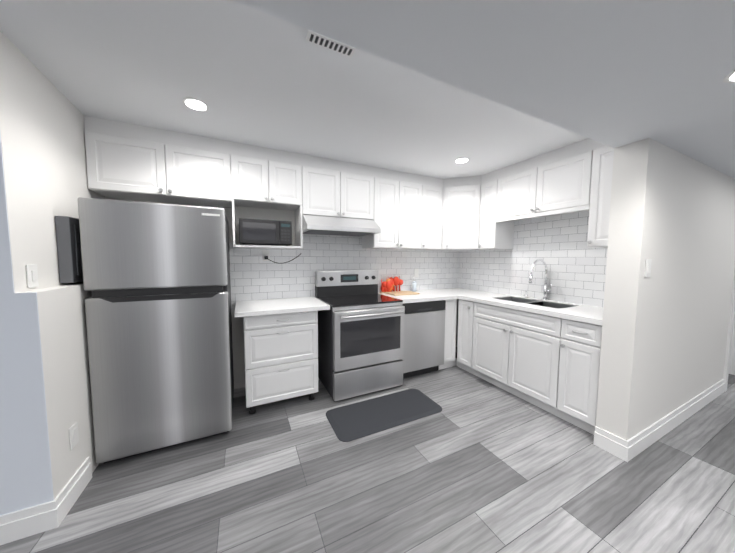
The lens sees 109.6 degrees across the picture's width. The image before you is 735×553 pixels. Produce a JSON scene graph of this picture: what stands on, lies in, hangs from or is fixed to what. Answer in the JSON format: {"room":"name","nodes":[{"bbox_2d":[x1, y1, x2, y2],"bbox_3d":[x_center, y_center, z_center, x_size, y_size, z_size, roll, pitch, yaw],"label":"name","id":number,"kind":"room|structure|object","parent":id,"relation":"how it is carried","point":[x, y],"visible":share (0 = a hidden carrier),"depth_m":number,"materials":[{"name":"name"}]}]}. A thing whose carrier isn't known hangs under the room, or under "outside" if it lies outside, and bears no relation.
{"room":"kitchen","nodes":[
{"label":"kitchen","id":0,"kind":"room"},
{"bbox_2d":[0,31,104,514],"bbox_3d":[-3.208,0.004,1.142,3.029,2.500,1.294,-2,4,-26],"label":"wall","id":1,"kind":"structure","parent":0,"point":[42,128],"depth_m":1.25,"materials":[{"name":"white paint"}]},
{"bbox_2d":[26,264,38,287],"bbox_3d":[-1.677,-0.003,1.300,0.011,0.115,0.070,-2,4,-26],"label":"light switch","id":2,"kind":"object","parent":1,"relation":"attached to","point":[32,274],"visible":1,"depth_m":1.29,"materials":[{"name":"white plastic"}]},
{"bbox_2d":[0,491,67,544],"bbox_3d":[-2.920,1.224,0.637,3.046,0.135,0.016,-2,4,-26],"label":"baseboard","id":3,"kind":"structure","parent":1,"relation":"attached to","point":[28,522],"depth_m":1.26,"materials":[{"name":"white wood"}]},
{"bbox_2d":[55,216,82,282],"bbox_3d":[-1.856,-0.169,1.694,0.066,0.390,0.395,-2,4,-26],"label":"panel","id":4,"kind":"object","parent":1,"relation":"attached to","point":[69,248],"visible":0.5,"depth_m":1.53,"materials":[{"name":"grey"}]},
{"bbox_2d":[61,457,91,511],"bbox_3d":[-1.634,1.174,1.455,0.016,0.135,0.286,-2,4,-26],"label":"baseboard","id":5,"kind":"structure","parent":1,"relation":"attached to","point":[75,486],"depth_m":1.47,"materials":[{"name":"white wood"}]},
{"bbox_2d":[19,282,97,498],"bbox_3d":[-1.873,0.629,1.750,0.130,1.180,1.140,-2,4,-26],"label":"wall ledge","id":6,"kind":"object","parent":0,"point":[63,337],"visible":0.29,"depth_m":1.41,"materials":[{"name":"white paint"}]},
{"bbox_2d":[69,422,78,449],"bbox_3d":[-1.644,0.891,1.454,0.009,0.120,0.075,-2,4,-26],"label":"electrical outlet","id":7,"kind":"object","parent":6,"relation":"attached to","point":[73,435],"visible":1,"depth_m":1.45,"materials":[{"name":"white plastic"}]},
{"bbox_2d":[105,197,457,388],"bbox_3d":[-0.453,-0.118,3.103,4.300,2.500,0.150,-2,4,-26],"label":"wall","id":8,"kind":"structure","parent":0,"point":[238,351],"depth_m":2.65,"materials":[{"name":"white paint"}]},
{"bbox_2d":[84,131,235,210],"bbox_3d":[-1.668,-0.856,2.194,0.920,0.405,0.326,-2,4,-26],"label":"upper cabinet","id":9,"kind":"object","parent":8,"relation":"attached to","point":[118,167],"depth_m":2.04,"materials":[{"name":"white wood"}]},
{"bbox_2d":[232,154,303,214],"bbox_3d":[-0.979,-0.875,2.526,0.610,0.405,0.326,-2,4,-26],"label":"upper cabinet","id":10,"kind":"object","parent":8,"relation":"attached to","point":[257,184],"depth_m":2.40,"materials":[{"name":"white wood"}]},
{"bbox_2d":[239,218,291,245],"bbox_3d":[-0.993,-0.414,2.518,0.455,0.234,0.334,-2,4,-26],"label":"microwave","id":11,"kind":"object","parent":10,"relation":"in","point":[264,232],"visible":0.88,"depth_m":2.37,"materials":[{"name":"black plastic"}]},
{"bbox_2d":[296,166,375,221],"bbox_3d":[-0.351,-0.861,2.831,0.785,0.470,0.326,-2,4,-26],"label":"upper cabinet","id":12,"kind":"object","parent":8,"relation":"attached to","point":[329,193],"depth_m":2.67,"materials":[{"name":"white wood"}]},
{"bbox_2d":[302,215,380,235],"bbox_3d":[-0.315,-0.539,2.775,0.775,0.158,0.494,-2,4,-26],"label":"range hood","id":13,"kind":"object","parent":12,"relation":"attached to","point":[320,225],"visible":0.84,"depth_m":2.60,"materials":[{"name":"metal"}]},
{"bbox_2d":[229,234,458,312],"bbox_3d":[-0.131,-0.166,3.168,3.338,0.990,0.008,-2,4,-26],"label":"backsplash","id":14,"kind":"structure","parent":8,"relation":"attached to","point":[254,275],"depth_m":2.97,"materials":[{"name":"tile"}]},
{"bbox_2d":[262,250,300,263],"bbox_3d":[-0.875,-0.201,2.642,0.344,0.141,0.283,-2,4,-26],"label":"outlet","id":15,"kind":"object","parent":14,"relation":"attached to","point":[265,255],"visible":1,"depth_m":2.69,"materials":[{"name":"white plastic"}]},
{"bbox_2d":[414,269,418,276],"bbox_3d":[0.670,-0.051,3.555,0.070,0.115,0.005,-2,4,-26],"label":"outlet","id":16,"kind":"object","parent":14,"relation":"attached to","point":[416,272],"visible":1,"depth_m":3.55,"materials":[{"name":"white plastic"}]},
{"bbox_2d":[362,177,423,249],"bbox_3d":[0.294,-0.727,3.153,0.650,0.775,0.326,-2,4,-26],"label":"upper cabinet","id":17,"kind":"object","parent":8,"relation":"attached to","point":[405,215],"depth_m":3.01,"materials":[{"name":"white wood"}]},
{"bbox_2d":[424,185,442,249],"bbox_3d":[0.734,-0.740,3.365,0.325,0.775,0.326,-2,4,-26],"label":"upper cabinet","id":18,"kind":"object","parent":8,"relation":"attached to","point":[433,196],"depth_m":3.23,"materials":[{"name":"white wood"}]},
{"bbox_2d":[438,184,493,250],"bbox_3d":[1.232,-0.742,3.430,0.633,0.775,0.641,-2,4,-26],"label":"upper cabinet","id":19,"kind":"object","parent":8,"relation":"attached to","point":[460,217],"visible":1,"depth_m":3.20,"materials":[{"name":"white wood"}]},
{"bbox_2d":[0,0,587,178],"bbox_3d":[0.096,-1.210,2.091,4.066,0.100,2.010,-2,4,-26],"label":"ceiling","id":20,"kind":"structure","parent":0,"point":[249,75],"depth_m":1.56,"materials":[{"name":"white paint"}]},
{"bbox_2d":[182,98,208,111],"bbox_3d":[-1.135,-1.136,1.717,0.150,0.005,0.150,-2,4,-26],"label":"recessed light","id":21,"kind":"object","parent":20,"relation":"in","point":[195,104],"visible":1,"depth_m":1.71,"materials":[{"name":"white"}]},
{"bbox_2d":[306,30,355,57],"bbox_3d":[-0.172,-1.098,1.229,0.230,0.007,0.060,-2,4,-26],"label":"ceiling vent","id":22,"kind":"object","parent":20,"relation":"in","point":[312,37],"visible":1,"depth_m":1.22,"materials":[{"name":"white metal"}]},
{"bbox_2d":[454,157,469,162],"bbox_3d":[0.971,-1.192,2.666,0.150,0.005,0.150,-2,4,-26],"label":"recessed light","id":23,"kind":"object","parent":20,"relation":"in","point":[461,160],"visible":1,"depth_m":2.66,"materials":[{"name":"white"}]},
{"bbox_2d":[84,115,606,187],"bbox_3d":[0.049,-1.101,2.075,3.930,0.115,2.010,-2,4,-26],"label":"soffit","id":24,"kind":"structure","parent":0,"point":[117,128],"depth_m":2.38,"materials":[{"name":"white paint"}]},
{"bbox_2d":[0,347,734,552],"bbox_3d":[2.067,1.344,0.612,12.000,0.060,7.300,-2,4,-26],"label":"floor","id":25,"kind":"structure","parent":0,"point":[476,464],"depth_m":1.52,"materials":[{"name":"grey wood"}]},
{"bbox_2d":[78,197,233,463],"bbox_3d":[-1.518,0.349,2.059,0.760,1.700,0.719,-2,4,-26],"label":"fridge","id":26,"kind":"object","parent":25,"relation":"on","point":[156,280],"visible":1,"depth_m":1.72,"materials":[{"name":"grey metal"}]},
{"bbox_2d":[243,311,317,413],"bbox_3d":[-0.851,0.736,2.518,0.620,0.873,0.602,-2,4,-26],"label":"base cabinet","id":27,"kind":"object","parent":25,"relation":"on","point":[281,355],"visible":1,"depth_m":2.26,"materials":[{"name":"white wood"}]},
{"bbox_2d":[234,296,329,317],"bbox_3d":[-0.836,0.277,2.505,0.786,0.040,0.634,-2,4,-26],"label":"countertop","id":28,"kind":"structure","parent":27,"relation":"on","point":[246,308],"depth_m":2.34,"materials":[{"name":"stone"}]},
{"bbox_2d":[315,270,404,400],"bbox_3d":[-0.090,0.553,2.794,0.764,1.205,0.744,-2,4,-26],"label":"stove","id":29,"kind":"object","parent":25,"relation":"on","point":[361,321],"visible":1,"depth_m":2.57,"materials":[{"name":"grey metal"}]},
{"bbox_2d":[326,389,441,441],"bbox_3d":[0.155,1.183,2.294,0.985,0.016,0.445,-2,4,-26],"label":"kitchen mat","id":30,"kind":"object","parent":25,"relation":"on","point":[353,421],"visible":1,"depth_m":2.23,"materials":[{"name":"grey rubber"}]},
{"bbox_2d":[402,300,445,378],"bbox_3d":[0.512,0.700,3.166,0.600,0.868,0.578,-2,4,-26],"label":"dishwasher","id":31,"kind":"object","parent":25,"relation":"on","point":[424,332],"visible":0.5,"depth_m":2.91,"materials":[{"name":"grey metal"}]},
{"bbox_2d":[438,299,461,369],"bbox_3d":[0.878,0.685,3.358,0.216,0.872,0.550,-2,4,-26],"label":"base cabinet","id":32,"kind":"object","parent":25,"relation":"on","point":[451,305],"depth_m":3.11,"materials":[{"name":"white wood"}]},
{"bbox_2d":[378,290,457,303],"bbox_3d":[0.580,0.236,3.188,0.780,0.040,0.631,-2,4,-26],"label":"countertop","id":33,"kind":"structure","parent":32,"relation":"on","point":[425,295],"depth_m":2.99,"materials":[{"name":"stone"}]},
{"bbox_2d":[380,276,402,292],"bbox_3d":[0.314,0.101,3.334,0.330,0.207,0.093,-2,4,-26],"label":"decor","id":34,"kind":"object","parent":33,"relation":"on","point":[388,284],"visible":0.94,"depth_m":3.29,"materials":[{"name":"orange"}]},
{"bbox_2d":[384,291,419,295],"bbox_3d":[0.426,0.205,3.212,0.360,0.015,0.260,-2,4,-26],"label":"cutting board","id":35,"kind":"object","parent":33,"relation":"on","point":[396,293],"visible":1,"depth_m":3.15,"materials":[{"name":"brown wood"}]},
{"bbox_2d":[412,277,416,290],"bbox_3d":[0.621,0.100,3.460,0.066,0.193,0.060,-2,4,-26],"label":"soap bottle","id":36,"kind":"object","parent":33,"relation":"on","point":[414,284],"visible":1,"depth_m":3.44,"materials":[{"name":"white"}]},
{"bbox_2d":[429,288,603,325],"bbox_3d":[1.519,0.261,2.882,0.644,0.040,2.002,-2,4,-26],"label":"countertop","id":37,"kind":"structure","parent":32,"relation":"on","point":[586,313],"depth_m":2.42,"materials":[{"name":"stone"}]},
{"bbox_2d":[495,297,573,308],"bbox_3d":[1.690,0.368,2.671,0.348,0.206,0.678,-2,4,-26],"label":"sink","id":38,"kind":"object","parent":37,"relation":"in","point":[539,303],"visible":0.04,"depth_m":2.71,"materials":[{"name":"silver metal"}]},
{"bbox_2d":[528,259,551,299],"bbox_3d":[1.787,0.037,2.673,0.307,0.434,0.101,-2,4,-26],"label":"faucet","id":39,"kind":"object","parent":37,"relation":"on","point":[545,290],"visible":1,"depth_m":2.72,"materials":[{"name":"silver metal"}]},
{"bbox_2d":[454,307,497,372],"bbox_3d":[1.407,0.791,3.178,0.616,0.689,0.246,-2,4,-26],"label":"base cabinet","id":40,"kind":"object","parent":25,"relation":"on","point":[462,360],"depth_m":3.04,"materials":[{"name":"white wood"}]},
{"bbox_2d":[470,311,597,414],"bbox_3d":[1.653,0.827,2.670,0.616,0.689,0.886,-2,4,-26],"label":"base cabinet","id":41,"kind":"object","parent":25,"relation":"on","point":[550,364],"depth_m":2.44,"materials":[{"name":"white wood"}]},
{"bbox_2d":[554,331,601,434],"bbox_3d":[1.905,0.863,2.149,0.616,0.689,0.274,-2,4,-26],"label":"base cabinet","id":42,"kind":"object","parent":25,"relation":"on","point":[577,361],"depth_m":2.01,"materials":[{"name":"white wood"}]},
{"bbox_2d":[233,0,734,178],"bbox_3d":[2.389,-0.936,-0.193,12.000,0.400,5.860,-2,4,-26],"label":"ceiling","id":43,"kind":"structure","parent":0,"point":[614,73],"depth_m":0.95,"materials":[{"name":"white paint"}]},
{"bbox_2d":[723,70,734,82],"bbox_3d":[1.537,-0.818,1.029,0.150,0.005,0.150,-2,4,-26],"label":"recessed light","id":44,"kind":"object","parent":43,"relation":"in","point":[729,78],"visible":1,"depth_m":1.07,"materials":[{"name":"white"}]},
{"bbox_2d":[596,138,734,440],"bbox_3d":[4.317,0.108,3.012,5.800,2.100,0.170,-2,4,-26],"label":"wall","id":45,"kind":"structure","parent":0,"point":[665,324],"depth_m":1.84,"materials":[{"name":"white paint"}]},
{"bbox_2d":[644,259,651,277],"bbox_3d":[1.848,-0.054,1.704,0.075,0.120,0.011,-2,4,-26],"label":"light switch","id":46,"kind":"object","parent":45,"relation":"attached to","point":[648,268],"visible":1,"depth_m":1.70,"materials":[{"name":"white plastic"}]},
{"bbox_2d":[620,379,724,461],"bbox_3d":[2.687,1.142,2.191,2.131,0.135,0.016,-2,4,-26],"label":"baseboard","id":47,"kind":"structure","parent":45,"relation":"attached to","point":[630,448],"depth_m":2.01,"materials":[{"name":"white wood"}]},
{"bbox_2d":[723,265,734,391],"bbox_3d":[4.001,0.118,2.849,0.850,2.098,0.188,-2,4,-26],"label":"door frame","id":48,"kind":"structure","parent":45,"relation":"attached to","point":[729,366],"depth_m":2.64,"materials":[{"name":"white wood"}]},
{"bbox_3d":[1.868,-0.103,3.025,0.120,2.500,2.010,-2,4,-26],"label":"wall","id":49,"kind":"structure","parent":0,"visible":0},
{"bbox_2d":[478,180,513,249],"bbox_3d":[1.556,-0.719,3.114,0.326,0.775,0.229,-2,4,-26],"label":"upper cabinet","id":50,"kind":"object","parent":49,"relation":"attached to","point":[493,234],"depth_m":3.03,"materials":[{"name":"white wood"}]},
{"bbox_2d":[458,211,606,306],"bbox_3d":[1.811,-0.176,2.992,0.008,1.050,2.010,-2,4,-26],"label":"backsplash","id":51,"kind":"structure","parent":49,"relation":"attached to","point":[575,264],"depth_m":2.77,"materials":[{"name":"tile"}]},
{"bbox_2d":[498,150,593,221],"bbox_3d":[1.797,-0.849,2.605,0.326,0.445,0.880,-2,4,-26],"label":"upper cabinet","id":52,"kind":"object","parent":49,"relation":"attached to","point":[582,182],"depth_m":2.45,"materials":[{"name":"white wood"}]},
{"bbox_2d":[586,146,613,247],"bbox_3d":[2.044,-0.639,2.105,0.326,0.795,0.259,-2,4,-26],"label":"upper cabinet","id":53,"kind":"object","parent":49,"relation":"attached to","point":[601,180],"depth_m":2.09,"materials":[{"name":"white wood"}]}
]}

